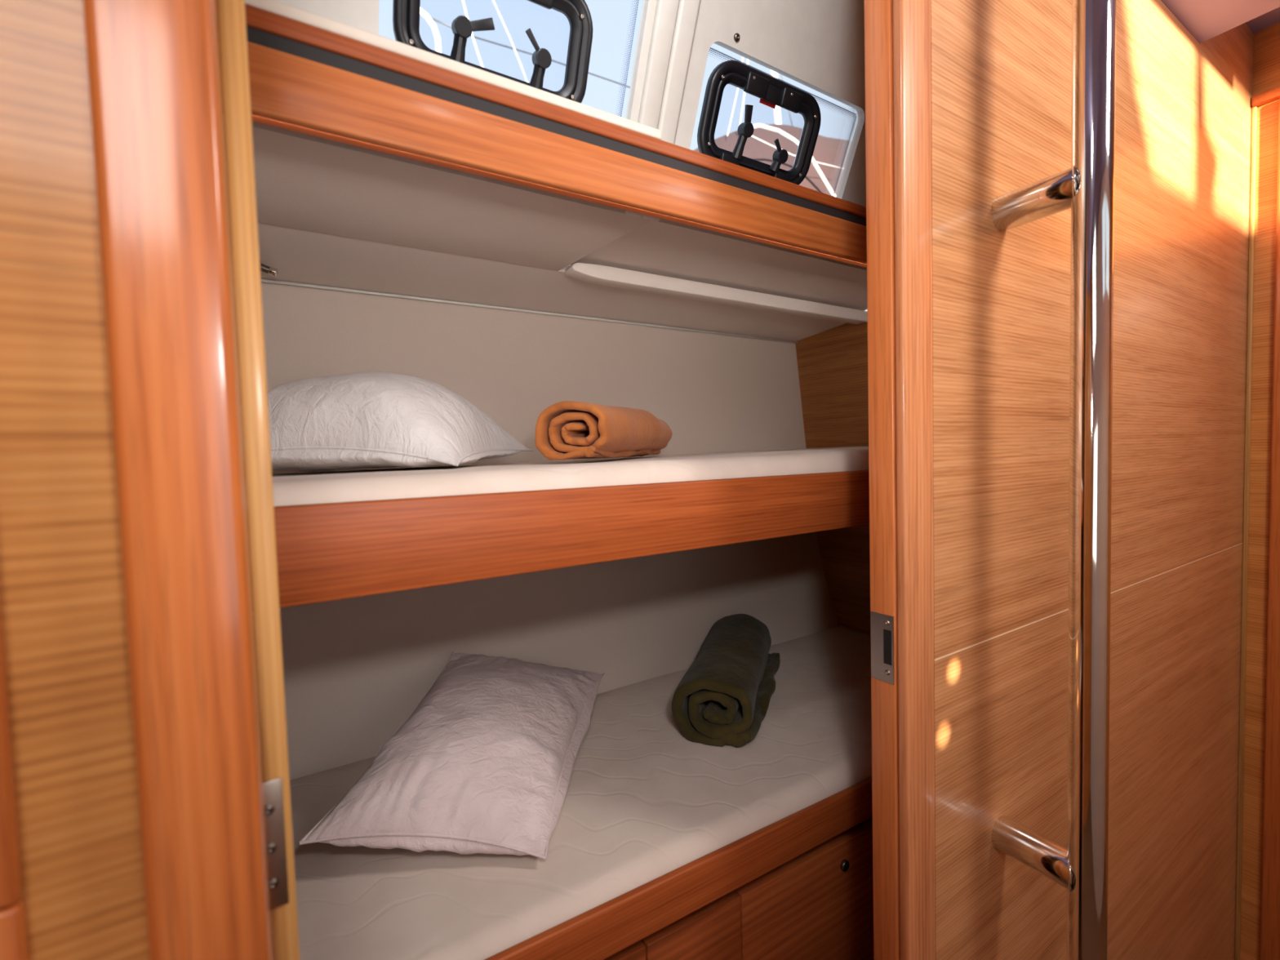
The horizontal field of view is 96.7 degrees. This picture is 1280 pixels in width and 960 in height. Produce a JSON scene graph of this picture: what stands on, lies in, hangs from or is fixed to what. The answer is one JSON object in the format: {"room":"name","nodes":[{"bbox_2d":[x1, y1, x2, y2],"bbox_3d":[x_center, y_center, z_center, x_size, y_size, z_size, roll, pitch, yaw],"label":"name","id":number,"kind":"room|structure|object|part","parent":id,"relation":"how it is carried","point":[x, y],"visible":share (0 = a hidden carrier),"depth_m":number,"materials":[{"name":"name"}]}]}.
{"room":"yacht interior","nodes":[
{"label":"yacht interior","id":0,"kind":"room"},
{"bbox_2d":[233,282,838,781],"bbox_3d":[-0.202,0.335,1.450,2.171,1.612,0.452,-3,3,-32],"label":"wall","id":1,"kind":"structure","parent":0,"point":[355,669],"depth_m":1.55,"materials":[{"name":"white paint"}]},
{"bbox_2d":[261,278,797,342],"bbox_3d":[-0.324,-0.468,1.572,2.171,0.007,0.007,-3,3,-32],"label":"trim","id":2,"kind":"structure","parent":1,"relation":"attached to","point":[268,281],"depth_m":1.53,"materials":[{"name":"grey plastic"}]},
{"bbox_2d":[229,217,846,341],"bbox_3d":[-0.256,-0.492,1.462,2.171,0.046,0.279,-3,3,-32],"label":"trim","id":3,"kind":"structure","parent":1,"relation":"attached to","point":[299,255],"depth_m":1.38,"materials":[{"name":"paint"}]},
{"bbox_2d":[259,262,278,276],"bbox_3d":[-0.804,-0.447,1.177,0.094,0.046,0.018,-2,3,-18],"label":"reading lamp","id":4,"kind":"object","parent":3,"relation":"attached to","point":[272,271],"visible":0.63,"depth_m":1.18,"materials":[{"name":"metal"}]},
{"bbox_2d":[247,470,869,612],"bbox_3d":[-0.080,0.044,1.230,2.171,0.106,0.763,-3,3,-32],"label":"bunk","id":5,"kind":"object","parent":1,"relation":"attached to","point":[326,552],"visible":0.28,"depth_m":0.74,"materials":[{"name":"brown wood"}]},
{"bbox_2d":[244,446,868,506],"bbox_3d":[-0.089,0.002,1.240,2.162,0.121,0.739,-3,3,-32],"label":"mattress","id":6,"kind":"object","parent":5,"relation":"on","point":[361,485],"visible":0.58,"depth_m":0.83,"materials":[{"name":"white fabric"}]},
{"bbox_2d":[240,371,533,471],"bbox_3d":[-0.520,-0.117,1.111,0.574,0.186,0.417,-2,3,-5],"label":"pillow","id":7,"kind":"object","parent":6,"relation":"on","point":[363,419],"visible":0.8,"depth_m":0.96,"materials":[{"name":"white fabric"}]},
{"bbox_2d":[535,400,671,459],"bbox_3d":[-0.059,-0.107,1.266,0.168,0.115,0.413,-1,3,22],"label":"rolled blanket","id":8,"kind":"object","parent":6,"relation":"on","point":[566,429],"visible":1,"depth_m":1.11,"materials":[{"name":"orange fabric"}]},
{"bbox_2d":[0,0,1253,959],"bbox_3d":[0.521,0.231,0.931,3.050,2.925,0.054,-3,3,-32],"label":"wall","id":9,"kind":"structure","parent":0,"point":[1002,69],"depth_m":0.95,"materials":[{"name":"brown wood"}]},
{"bbox_2d":[0,598,29,959],"bbox_3d":[-0.424,0.385,0.326,0.113,2.725,0.013,-3,3,-32],"label":"trim","id":10,"kind":"structure","parent":9,"relation":"attached to","point":[13,927],"depth_m":0.34,"materials":[{"name":"brown wood"}]},
{"bbox_2d":[83,0,274,959],"bbox_3d":[-0.305,0.378,0.414,0.065,2.725,0.059,-3,3,-32],"label":"trim","id":11,"kind":"structure","parent":9,"relation":"attached to","point":[153,66],"depth_m":0.37,"materials":[{"name":"brown wood"}]},
{"bbox_2d":[217,0,300,959],"bbox_3d":[-0.292,0.375,0.469,0.017,2.725,0.028,-3,3,-32],"label":"trim","id":12,"kind":"structure","parent":9,"relation":"attached to","point":[231,13],"depth_m":0.44,"materials":[{"name":"brown wood"}]},
{"bbox_2d":[263,777,288,909],"bbox_3d":[-0.291,0.288,0.449,0.019,0.103,0.004,-3,3,-32],"label":"hinge leaf","id":13,"kind":"object","parent":9,"relation":"attached to","point":[273,788],"visible":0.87,"depth_m":0.45,"materials":[{"name":"metal"}]},
{"bbox_2d":[864,0,900,959],"bbox_3d":[0.390,0.338,0.861,0.074,2.725,0.040,-3,3,-32],"label":"trim","id":14,"kind":"structure","parent":9,"relation":"attached to","point":[878,24],"depth_m":0.82,"materials":[{"name":"brown wood"}]},
{"bbox_2d":[871,610,894,684],"bbox_3d":[0.355,0.246,0.836,0.003,0.100,0.037,-3,3,-32],"label":"strike plate","id":15,"kind":"object","parent":9,"relation":"attached to","point":[882,624],"visible":1,"depth_m":0.83,"materials":[{"name":"metal"}]},
{"bbox_2d":[892,0,935,959],"bbox_3d":[0.407,0.339,0.837,0.072,2.725,0.016,-3,3,-32],"label":"trim","id":16,"kind":"structure","parent":9,"relation":"attached to","point":[911,19],"depth_m":0.81,"materials":[{"name":"brown wood"}]},
{"bbox_2d":[991,0,1115,959],"bbox_3d":[0.639,0.330,0.887,0.059,2.685,0.151,-3,3,-27],"label":"pole","id":17,"kind":"object","parent":9,"relation":"attached to","point":[1086,188],"visible":1,"depth_m":0.81,"materials":[{"name":"metal"}]},
{"bbox_2d":[934,542,1243,661],"bbox_3d":[1.132,0.229,1.284,1.640,0.002,0.001,-3,3,-32],"label":"trim","id":18,"kind":"structure","parent":9,"relation":"attached to","point":[1241,543],"depth_m":1.03,"materials":[{"name":"brown wood"}]},
{"bbox_2d":[1234,106,1257,959],"bbox_3d":[1.825,0.259,1.716,0.011,2.725,0.010,-3,3,-32],"label":"trim","id":19,"kind":"structure","parent":9,"relation":"attached to","point":[1254,109],"depth_m":1.71,"materials":[{"name":"brown wood"}]},
{"bbox_2d":[570,220,866,311],"bbox_3d":[-0.159,-0.522,1.305,2.171,0.088,0.800,-3,3,-32],"label":"ceiling","id":20,"kind":"structure","parent":0,"point":[654,247],"depth_m":1.43,"materials":[{"name":"paint"}]},
{"bbox_2d":[223,120,650,271],"bbox_3d":[-0.533,-0.487,0.936,1.143,0.050,0.308,-3,3,-32],"label":"ceiling panel","id":21,"kind":"object","parent":20,"relation":"attached to","point":[303,184],"visible":0.43,"depth_m":1.02,"materials":[{"name":"plastic"}]},
{"bbox_2d":[564,262,867,324],"bbox_3d":[0.291,-0.514,1.612,1.082,0.034,0.049,-3,3,-32],"label":"light fixture","id":22,"kind":"object","parent":20,"relation":"attached to","point":[599,274],"visible":0.88,"depth_m":1.52,"materials":[{"name":"plastic"}]},
{"bbox_2d":[795,321,870,634],"bbox_3d":[0.865,0.281,1.815,0.025,2.725,1.068,-3,3,-32],"label":"wall","id":23,"kind":"structure","parent":0,"point":[833,362],"depth_m":2.01,"materials":[{"name":"brown wood"}]},
{"bbox_2d":[223,0,866,271],"bbox_3d":[0.054,-0.758,0.947,2.171,0.553,0.256,-3,3,-32],"label":"wall","id":24,"kind":"structure","parent":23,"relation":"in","point":[818,44],"depth_m":1.01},
{"bbox_2d":[244,0,661,139],"bbox_3d":[-0.415,-0.499,0.625,1.012,0.015,0.078,-3,3,-32],"label":"trim","id":25,"kind":"structure","parent":24,"relation":"attached to","point":[275,6],"depth_m":0.69,"materials":[{"name":"white plastic"}]},
{"bbox_2d":[216,0,866,267],"bbox_3d":[0.046,-0.458,0.986,2.171,0.110,0.238,-3,3,-32],"label":"shelf","id":26,"kind":"object","parent":24,"relation":"attached to","point":[304,78],"visible":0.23,"depth_m":0.72,"materials":[{"name":"brown wood"}]},
{"bbox_2d":[615,0,644,118],"bbox_3d":[-0.176,-0.691,0.852,0.430,0.342,0.152,-3,3,-32],"label":"window","id":27,"kind":"structure","parent":24,"relation":"attached to","point":[643,4],"depth_m":0.95,"materials":[{"name":"clear glass"}]},
{"bbox_2d":[392,0,593,103],"bbox_3d":[-0.203,-0.657,0.828,0.288,0.161,0.081,-3,3,-32],"label":"window frame","id":28,"kind":"structure","parent":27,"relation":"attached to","point":[406,13],"depth_m":0.85,"materials":[{"name":"black plastic"}]},
{"bbox_3d":[-0.225,-0.640,0.800,0.041,0.025,0.009,-3,3,-25],"label":"lever","id":29,"kind":"part","parent":28,"relation":"part of","materials":[{"name":"black plastic"}]},
{"bbox_3d":[-0.157,-0.648,0.841,0.007,0.027,0.029,0,3,38],"label":"lever","id":30,"kind":"part","parent":28,"relation":"part of","materials":[{"name":"black plastic"}]},
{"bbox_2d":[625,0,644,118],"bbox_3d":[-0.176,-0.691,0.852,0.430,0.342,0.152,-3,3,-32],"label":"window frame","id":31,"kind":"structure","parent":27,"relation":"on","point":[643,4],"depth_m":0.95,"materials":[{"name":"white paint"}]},
{"bbox_2d":[733,32,740,42],"bbox_3d":[0.172,-0.785,1.009,0.013,0.012,0.008,-3,3,-32],"label":"screw","id":32,"kind":"object","parent":24,"relation":"attached to","point":[736,37],"visible":1,"depth_m":1.01,"materials":[{"name":"metal"}]},
{"bbox_2d":[707,42,860,197],"bbox_3d":[0.276,-0.676,1.158,0.462,0.261,0.117,-3,3,-32],"label":"window","id":33,"kind":"structure","parent":24,"relation":"attached to","point":[854,115],"depth_m":1.23,"materials":[{"name":"white paint"}]},
{"bbox_2d":[697,60,821,185],"bbox_3d":[0.238,-0.682,1.106,0.288,0.161,0.081,-3,3,-32],"label":"window frame","id":34,"kind":"structure","parent":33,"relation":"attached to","point":[771,91],"depth_m":1.08,"materials":[{"name":"black plastic"}]},
{"bbox_3d":[0.171,-0.610,1.090,0.044,0.022,0.016,-3,3,-32],"label":"catch plate","id":35,"kind":"part","parent":34,"relation":"part of","materials":[{"name":"black plastic"}]},
{"bbox_3d":[0.201,-0.679,1.060,0.019,0.034,0.017,-3,3,-32],"label":"lever","id":36,"kind":"part","parent":34,"relation":"part of","materials":[{"name":"black plastic"}]},
{"bbox_3d":[0.272,-0.656,1.120,0.007,0.024,0.025,0,3,39],"label":"lever","id":37,"kind":"part","parent":34,"relation":"part of","materials":[{"name":"black plastic"}]},
{"bbox_3d":[0.289,-0.617,1.164,0.044,0.022,0.016,-3,3,-32],"label":"catch plate","id":38,"kind":"part","parent":34,"relation":"part of","materials":[{"name":"black plastic"}]},
{"bbox_3d":[0.273,-0.685,1.162,0.442,0.232,0.106,-3,3,-32],"label":"pane","id":39,"kind":"part","parent":33,"relation":"part of","materials":[{"name":"glass"}]},
{"bbox_2d":[1160,0,1279,43],"bbox_3d":[0.691,-1.118,0.210,3.500,0.225,1.770,-3,3,-32],"label":"ceiling","id":40,"kind":"structure","parent":0,"point":[1205,20],"depth_m":1.31,"materials":[{"name":"fabric"}]},
{"bbox_2d":[1240,22,1279,959],"bbox_3d":[2.239,0.162,1.110,0.050,2.950,1.580,-3,3,-32],"label":"wall","id":41,"kind":"structure","parent":0,"point":[1266,44],"depth_m":1.69,"materials":[{"name":"brown wood"}]},
{"bbox_2d":[1251,85,1279,106],"bbox_3d":[1.893,-1.093,1.475,0.025,0.028,0.424,-3,3,-32],"label":"trim","id":42,"kind":"structure","parent":41,"relation":"attached to","point":[1273,94],"depth_m":1.62,"materials":[{"name":"brown wood"}]},
{"bbox_2d":[1260,97,1279,959],"bbox_3d":[1.946,0.275,1.514,0.025,2.705,0.370,-3,3,-32],"label":"trim","id":43,"kind":"structure","parent":41,"relation":"attached to","point":[1270,892],"depth_m":1.67,"materials":[{"name":"brown wood"}]},
{"bbox_3d":[0.550,1.721,0.690,3.500,0.030,2.700,-3,3,-32],"label":"floor","id":44,"kind":"structure","parent":0,"visible":0},
{"bbox_2d":[484,776,873,959],"bbox_3d":[0.000,1.134,1.202,2.171,1.126,0.580,-3,3,-32],"label":"bed base","id":45,"kind":"object","parent":44,"relation":"on","point":[799,886],"visible":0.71,"depth_m":1.01,"materials":[{"name":"brown wood"}]},
{"bbox_2d":[271,626,871,959],"bbox_3d":[-0.032,0.623,1.206,2.162,0.092,0.614,-3,3,-32],"label":"mattress","id":46,"kind":"object","parent":45,"relation":"on","point":[643,801],"visible":0.49,"depth_m":0.99,"materials":[{"name":"white fabric"}]},
{"bbox_2d":[298,650,604,859],"bbox_3d":[-0.296,0.495,1.160,0.351,0.177,0.696,-1,3,5],"label":"pillow","id":47,"kind":"object","parent":46,"relation":"on","point":[484,764],"visible":1,"depth_m":0.97,"materials":[{"name":"fabric"}]},
{"bbox_2d":[671,613,780,747],"bbox_3d":[0.240,0.485,1.470,0.212,0.144,0.545,-1,3,17],"label":"rolled blanket","id":48,"kind":"object","parent":46,"relation":"on","point":[723,697],"visible":1,"depth_m":1.27,"materials":[{"name":"green fabric"}]},
{"label":"outside","id":49,"kind":"structure","parent":0,"visible":0},
{"bbox_2d":[770,69,781,124],"bbox_3d":[1.646,-5.253,7.046,0.244,1.826,0.080,-3,3,-32],"label":"mast","id":50,"kind":"object","parent":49,"point":[777,116],"visible":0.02,"depth_m":7.08,"materials":[{"name":"white metal"}]},
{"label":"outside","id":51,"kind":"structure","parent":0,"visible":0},
{"bbox_2d":[462,0,483,66],"bbox_3d":[-1.165,-3.113,3.911,0.240,0.729,0.013,-3,3,-32],"label":"wire","id":52,"kind":"object","parent":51,"point":[463,1],"visible":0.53,"depth_m":3.92,"materials":[{"name":"white paint"}]},
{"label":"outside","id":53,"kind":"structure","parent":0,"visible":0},
{"bbox_2d":[492,0,528,82],"bbox_3d":[-0.937,-3.159,4.054,0.380,0.828,0.009,-3,3,-32],"label":"wire","id":54,"kind":"object","parent":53,"point":[492,0],"visible":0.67,"depth_m":4.06,"materials":[{"name":"white paint"}]},
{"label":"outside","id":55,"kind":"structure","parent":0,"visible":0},
{"bbox_2d":[693,123,852,196],"bbox_3d":[2.357,-2.712,5.920,4.391,2.371,1.066,-3,3,-32],"label":"sprayhood","id":56,"kind":"object","parent":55,"point":[820,176],"visible":0.22,"depth_m":5.11,"materials":[{"name":"brown fabric"}]},
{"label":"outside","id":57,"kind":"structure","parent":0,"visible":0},
{"bbox_2d":[727,57,743,136],"bbox_3d":[0.885,-3.606,5.191,0.264,0.980,0.007,-3,3,-32],"label":"wire","id":58,"kind":"object","parent":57,"point":[743,57],"visible":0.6,"depth_m":5.17,"materials":[{"name":"white paint"}]},
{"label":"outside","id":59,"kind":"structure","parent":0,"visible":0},
{"bbox_2d":[739,58,748,124],"bbox_3d":[0.965,-3.651,5.241,0.177,0.934,0.010,-3,3,-32],"label":"wire","id":60,"kind":"object","parent":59,"point":[748,59],"visible":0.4,"depth_m":5.23,"materials":[{"name":"white paint"}]},
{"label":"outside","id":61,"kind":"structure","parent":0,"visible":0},
{"bbox_2d":[781,74,792,125],"bbox_3d":[1.456,-4.378,5.944,0.450,1.462,0.012,-3,3,-32],"label":"wire","id":62,"kind":"object","parent":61,"point":[781,74],"visible":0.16,"depth_m":6.04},
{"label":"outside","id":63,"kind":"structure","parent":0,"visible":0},
{"bbox_2d":[431,17,630,88],"bbox_3d":[-0.564,-3.353,4.638,2.270,0.069,0.012,-3,3,-32],"label":"wire","id":64,"kind":"object","parent":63,"point":[433,19],"visible":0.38,"depth_m":4.39,"materials":[{"name":"grey metal"}]},
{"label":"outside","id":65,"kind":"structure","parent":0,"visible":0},
{"bbox_2d":[419,8,441,53],"bbox_3d":[-1.151,-2.345,2.994,0.207,0.301,0.032,-3,3,-32],"label":"guard rail","id":66,"kind":"object","parent":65,"point":[424,14],"visible":0.54,"depth_m":3.02,"materials":[{"name":"white metal"}]}
]}

